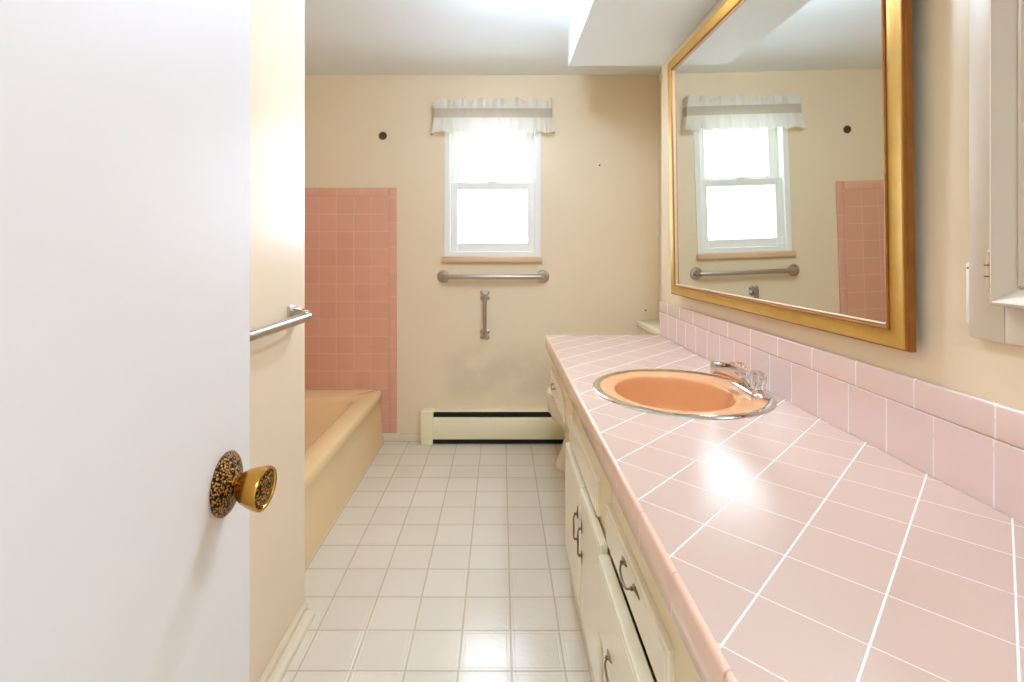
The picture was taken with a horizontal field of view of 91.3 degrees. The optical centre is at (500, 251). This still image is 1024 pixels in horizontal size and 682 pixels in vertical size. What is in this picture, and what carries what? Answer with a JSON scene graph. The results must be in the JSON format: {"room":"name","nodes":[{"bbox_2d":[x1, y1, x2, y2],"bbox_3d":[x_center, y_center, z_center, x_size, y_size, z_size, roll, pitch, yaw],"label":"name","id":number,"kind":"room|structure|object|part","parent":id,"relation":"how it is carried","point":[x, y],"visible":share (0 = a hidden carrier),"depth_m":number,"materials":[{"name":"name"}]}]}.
{"room":"bathroom","nodes":[
{"label":"bathroom","id":0,"kind":"room"},
{"bbox_2d":[250,0,304,681],"bbox_3d":[-1.153,0.038,0.773,0.995,2.304,1.797,0,0,0],"label":"wall","id":1,"kind":"structure","parent":0,"point":[277,27],"depth_m":1.47,"materials":[{"name":"beige paint"}]},
{"bbox_2d":[250,305,311,341],"bbox_3d":[-0.620,0.193,1.272,0.069,0.054,0.619,0,0,0],"label":"towel bar","id":2,"kind":"object","parent":1,"relation":"attached to","point":[296,315],"visible":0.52,"depth_m":1.37,"materials":[{"name":"silver metal"}]},
{"bbox_3d":[-0.628,0.193,1.555,0.054,0.054,0.054,0,0,0],"label":"post","id":3,"kind":"part","parent":2,"relation":"part of","materials":[{"name":"silver metal"}]},
{"bbox_2d":[258,602,314,681],"bbox_3d":[-0.631,1.173,0.765,0.047,0.034,1.780,0,0,0],"label":"baseboard","id":4,"kind":"structure","parent":1,"relation":"attached to","point":[277,667],"depth_m":1.48,"materials":[{"name":"paint"}]},
{"bbox_2d":[282,442,590,681],"bbox_3d":[-0.250,1.220,1.532,2.800,0.060,3.553,0,0,0],"label":"floor","id":5,"kind":"structure","parent":0,"point":[443,562],"depth_m":1.84,"materials":[{"name":"ceramic tile"},{"name":"grout"}]},
{"bbox_2d":[305,390,382,567],"bbox_3d":[-1.112,1.026,2.410,0.752,0.328,1.452,0,0,0],"label":"bathtub","id":6,"kind":"object","parent":5,"relation":"on","point":[343,428],"visible":0.21,"depth_m":2.47,"materials":[{"name":"ceramic"}]},
{"bbox_2d":[546,320,659,470],"bbox_3d":[0.621,0.799,2.784,0.734,0.781,0.477,0,0,0],"label":"toilet","id":7,"kind":"object","parent":5,"relation":"on","point":[648,327],"visible":0.17,"depth_m":2.75,"materials":[{"name":"ceramic"}]},
{"bbox_3d":[0.507,0.794,2.790,0.506,0.019,0.376,0,0,0],"label":"seat","id":8,"kind":"part","parent":7,"relation":"part of","materials":[{"name":"ceramic"}]},
{"bbox_3d":[0.513,0.773,2.790,0.514,0.021,0.374,0,0,0],"label":"seat lid","id":9,"kind":"part","parent":7,"relation":"part of","materials":[{"name":"ceramic"}]},
{"bbox_3d":[0.539,0.998,2.790,0.562,0.385,0.366,0,0,0],"label":"bowl","id":10,"kind":"part","parent":7,"relation":"part of","materials":[{"name":"ceramic"}]},
{"bbox_3d":[0.909,0.631,2.783,0.154,0.367,0.445,0,0,0],"label":"tank","id":11,"kind":"part","parent":7,"relation":"part of","materials":[{"name":"ceramic"}]},
{"bbox_3d":[0.901,0.428,2.784,0.173,0.039,0.477,0,0,0],"label":"tank lid","id":12,"kind":"part","parent":7,"relation":"part of","materials":[{"name":"ceramic"}]},
{"bbox_2d":[550,362,701,681],"bbox_3d":[0.503,0.833,1.417,0.598,0.714,2.115,0,0,0],"label":"bathroom vanity","id":13,"kind":"object","parent":5,"relation":"on","point":[629,633],"visible":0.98,"depth_m":1.09,"materials":[{"name":"paint"}]},
{"bbox_3d":[0.246,0.622,2.190,0.013,0.087,0.520,0,0,0],"label":"drawer","id":14,"kind":"part","parent":13,"relation":"part of","materials":[{"name":"paint"}]},
{"bbox_3d":[0.237,0.863,1.616,0.019,0.370,0.338,0,0,0],"label":"door","id":15,"kind":"part","parent":13,"relation":"part of","materials":[{"name":"paint"}]},
{"bbox_3d":[0.220,0.815,1.479,0.014,0.126,0.027,0,0,28],"label":"handle","id":16,"kind":"part","parent":13,"relation":"part of","materials":[{"name":"grey metal"}]},
{"bbox_3d":[0.220,0.815,1.399,0.014,0.126,0.027,0,0,28],"label":"handle","id":17,"kind":"part","parent":13,"relation":"part of","materials":[{"name":"grey metal"}]},
{"bbox_3d":[0.261,1.125,1.080,0.022,0.130,1.440,0,0,0],"label":"rail","id":18,"kind":"part","parent":13,"relation":"part of","materials":[{"name":"paint"}]},
{"bbox_3d":[0.237,0.863,1.298,0.019,0.370,0.286,0,0,0],"label":"door","id":19,"kind":"part","parent":13,"relation":"part of","materials":[{"name":"paint"}]},
{"bbox_3d":[0.241,0.967,0.910,0.022,0.163,0.440,0,0,0],"label":"drawer","id":20,"kind":"part","parent":13,"relation":"part of","materials":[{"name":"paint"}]},
{"bbox_3d":[0.214,0.825,0.970,0.020,0.022,0.126,0,0,0],"label":"handle","id":21,"kind":"part","parent":13,"relation":"part of","materials":[{"name":"grey metal"}]},
{"bbox_3d":[0.234,0.778,0.916,0.026,0.173,0.453,0,0,0],"label":"drawer","id":22,"kind":"part","parent":13,"relation":"part of","materials":[{"name":"paint"}]},
{"bbox_3d":[0.234,0.605,0.925,0.020,0.022,0.126,0,0,0],"label":"handle","id":23,"kind":"part","parent":13,"relation":"part of","materials":[{"name":"grey metal"}]},
{"bbox_3d":[0.246,0.622,0.936,0.013,0.087,0.427,0,0,0],"label":"drawer","id":24,"kind":"part","parent":13,"relation":"part of","materials":[{"name":"paint"}]},
{"bbox_2d":[545,335,1023,681],"bbox_3d":[0.513,0.445,1.425,0.584,0.061,2.171,0,0,0],"label":"countertop","id":25,"kind":"structure","parent":13,"relation":"on","point":[782,544],"depth_m":0.72,"materials":[{"name":"pink tile"}]},
{"bbox_2d":[593,369,776,419],"bbox_3d":[0.534,0.502,1.498,0.511,0.187,0.524,0,0,0],"label":"sink","id":26,"kind":"object","parent":25,"relation":"in","point":[666,392],"visible":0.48,"depth_m":1.60,"materials":[{"name":"ceramic"}]},
{"bbox_2d":[710,361,771,399],"bbox_3d":[0.693,0.367,1.476,0.144,0.091,0.178,0,0,0],"label":"faucet","id":27,"kind":"object","parent":25,"relation":"on","point":[752,383],"visible":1,"depth_m":1.46,"materials":[{"name":"silver metal"}]},
{"bbox_3d":[0.693,0.367,1.476,0.144,0.091,0.041,0,0,0],"label":"spout","id":28,"kind":"part","parent":27,"relation":"part of","materials":[{"name":"silver metal"}]},
{"bbox_3d":[0.726,0.363,1.534,0.054,0.048,0.054,0,0,-23],"label":"crystal handle","id":29,"kind":"part","parent":27,"relation":"part of","materials":[{"name":"clear glass"}]},
{"bbox_3d":[0.734,0.403,1.476,0.056,0.015,0.178,0,0,0],"label":"plate","id":30,"kind":"part","parent":27,"relation":"part of","materials":[{"name":"silver metal"}]},
{"bbox_3d":[0.726,0.363,1.422,0.054,0.048,0.054,0,0,23],"label":"crystal handle","id":31,"kind":"part","parent":27,"relation":"part of","materials":[{"name":"clear glass"}]},
{"bbox_2d":[305,75,658,432],"bbox_3d":[-0.250,0.038,3.228,2.800,2.304,0.160,0,0,0],"label":"wall","id":32,"kind":"structure","parent":0,"point":[600,224],"depth_m":3.15,"materials":[{"name":"beige paint"}]},
{"bbox_2d":[305,188,396,432],"bbox_3d":[-1.077,0.384,2.414,0.845,1.573,1.467,0,0,0],"label":"tile surround","id":33,"kind":"object","parent":32,"relation":"attached to","point":[351,233],"visible":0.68,"depth_m":3.14,"materials":[{"name":"pink tile"}]},
{"bbox_2d":[379,132,386,139],"bbox_3d":[-0.743,-0.731,3.143,0.051,0.051,0.009,0,0,0],"label":"rod flange","id":34,"kind":"object","parent":32,"relation":"attached to","point":[382,135],"visible":1,"depth_m":3.14,"materials":[{"name":"brown metal"}]},
{"bbox_2d":[383,433,420,441],"bbox_3d":[-0.614,1.164,3.142,0.272,0.052,0.012,0,0,0],"label":"baseboard","id":35,"kind":"structure","parent":32,"relation":"attached to","point":[387,437],"depth_m":3.14,"materials":[{"name":"paint"}]},
{"bbox_2d":[480,290,489,339],"bbox_3d":[-0.101,0.395,3.124,0.060,0.312,0.048,0,0,0],"label":"vertical bar","id":36,"kind":"object","parent":32,"relation":"attached to","point":[484,297],"visible":1,"depth_m":3.11,"materials":[{"name":"silver metal"}]},
{"bbox_2d":[442,257,541,261],"bbox_3d":[-0.057,0.048,3.144,0.629,0.032,0.048,0,0,0],"label":"window sill","id":37,"kind":"structure","parent":32,"relation":"attached to","point":[444,259],"depth_m":3.12,"materials":[{"name":"beige wood"}]},
{"bbox_2d":[444,130,540,256],"bbox_3d":[-0.053,-0.402,3.200,0.611,0.867,0.116,0,0,0],"label":"window","id":38,"kind":"structure","parent":32,"relation":"in","point":[453,182],"depth_m":3.17,"materials":[{"name":"plastic"}]},
{"bbox_3d":[-0.053,-0.605,3.222,0.508,0.395,0.032,0,0,0],"label":"sash","id":39,"kind":"part","parent":38,"relation":"part of","materials":[{"name":"glass"}]},
{"bbox_3d":[-0.053,-0.223,3.182,0.532,0.435,0.032,0,0,0],"label":"sash","id":40,"kind":"part","parent":38,"relation":"part of","materials":[{"name":"glass"}]},
{"bbox_2d":[421,408,564,444],"bbox_3d":[0.202,1.085,3.112,1.396,0.210,0.070,0,0,0],"label":"baseboard heater","id":41,"kind":"object","parent":32,"relation":"attached to","point":[438,425],"visible":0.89,"depth_m":3.08,"materials":[{"name":"metal"}]},
{"bbox_3d":[0.227,1.072,3.121,1.346,0.176,0.052,0,0,0],"label":"plate","id":42,"kind":"part","parent":41,"relation":"part of","materials":[{"name":"metal"}]},
{"bbox_2d":[431,97,554,134],"bbox_3d":[-0.051,-0.843,3.105,0.772,0.222,0.085,0,0,0],"label":"curtain valance","id":43,"kind":"object","parent":32,"relation":"attached to","point":[522,112],"visible":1,"depth_m":3.08,"materials":[{"name":"white fabric"}]},
{"bbox_2d":[437,270,548,282],"bbox_3d":[-0.049,0.154,3.113,0.706,0.080,0.070,0,0,0],"label":"grab bar","id":44,"kind":"object","parent":32,"relation":"attached to","point":[443,276],"visible":1,"depth_m":3.08,"materials":[{"name":"silver metal"}]},
{"bbox_2d":[305,0,660,74],"bbox_3d":[-0.250,-1.144,1.532,2.800,0.060,3.553,0,0,0],"label":"ceiling","id":45,"kind":"structure","parent":0,"point":[343,37],"depth_m":2.58,"materials":[{"name":"paint"}]},
{"bbox_2d":[568,0,717,65],"bbox_3d":[0.571,-1.020,1.185,0.469,0.187,2.620,0,0,0],"label":"soffit","id":46,"kind":"structure","parent":0,"point":[600,32],"depth_m":2.11,"materials":[{"name":"paint"}]},
{"bbox_2d":[659,73,660,319],"bbox_3d":[1.071,0.038,2.830,0.158,2.304,0.636,0,0,0],"label":"wall","id":47,"kind":"structure","parent":0,"point":[660,73],"depth_m":3.13,"materials":[{"name":"beige paint"}]},
{"bbox_2d":[661,0,1023,410],"bbox_3d":[0.978,0.038,1.194,0.345,2.304,2.637,0,0,0],"label":"wall","id":48,"kind":"structure","parent":0,"point":[946,356],"depth_m":0.92,"materials":[{"name":"beige paint"}]},
{"bbox_2d":[667,0,916,352],"bbox_3d":[0.765,-0.320,1.580,0.025,1.017,1.265,-1,0,-1],"label":"framed mirror","id":49,"kind":"object","parent":48,"relation":"attached to","point":[790,122],"visible":1,"depth_m":1.29,"materials":[{"name":"gilded wood"},{"name":"mirror glass"}]},
{"bbox_2d":[659,301,1023,523],"bbox_3d":[0.800,0.329,1.426,0.010,0.170,2.172,0,0,0],"label":"backsplash","id":50,"kind":"structure","parent":48,"relation":"attached to","point":[973,445],"depth_m":1.02,"materials":[{"name":"pink tile"}]},
{"bbox_2d":[966,263,968,323],"bbox_3d":[0.799,0.070,0.852,0.011,0.104,0.008,0,0,0],"label":"strip","id":51,"kind":"object","parent":48,"relation":"attached to","point":[967,264],"visible":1,"depth_m":0.85,"materials":[{"name":"grey metal"}]},
{"bbox_2d":[969,0,1023,346],"bbox_3d":[0.787,-0.323,0.623,0.034,0.934,0.446,0,0,0],"label":"medicine cabinet","id":52,"kind":"object","parent":48,"relation":"attached to","point":[996,27],"visible":1,"depth_m":0.78,"materials":[{"name":"paint"}]},
{"bbox_3d":[0.780,-0.327,0.622,0.020,0.822,0.339,0,0,0],"label":"door","id":53,"kind":"part","parent":52,"relation":"part of","materials":[{"name":"paint"}]},
{"bbox_3d":[-0.250,0.038,-0.185,2.800,2.304,0.119,0,0,0],"label":"wall","id":54,"kind":"structure","parent":0,"visible":0},
{"bbox_2d":[0,0,276,681],"bbox_3d":[-0.288,0.167,0.271,0.090,2.023,0.765,0,0,-4],"label":"door","id":55,"kind":"structure","parent":54,"relation":"in","point":[129,489],"depth_m":0.41,"materials":[{"name":"paint"}]},
{"bbox_3d":[-0.290,0.273,0.577,0.043,0.049,0.049,0,0,0],"label":"knob","id":56,"kind":"part","parent":55,"relation":"part of","materials":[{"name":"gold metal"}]}
]}

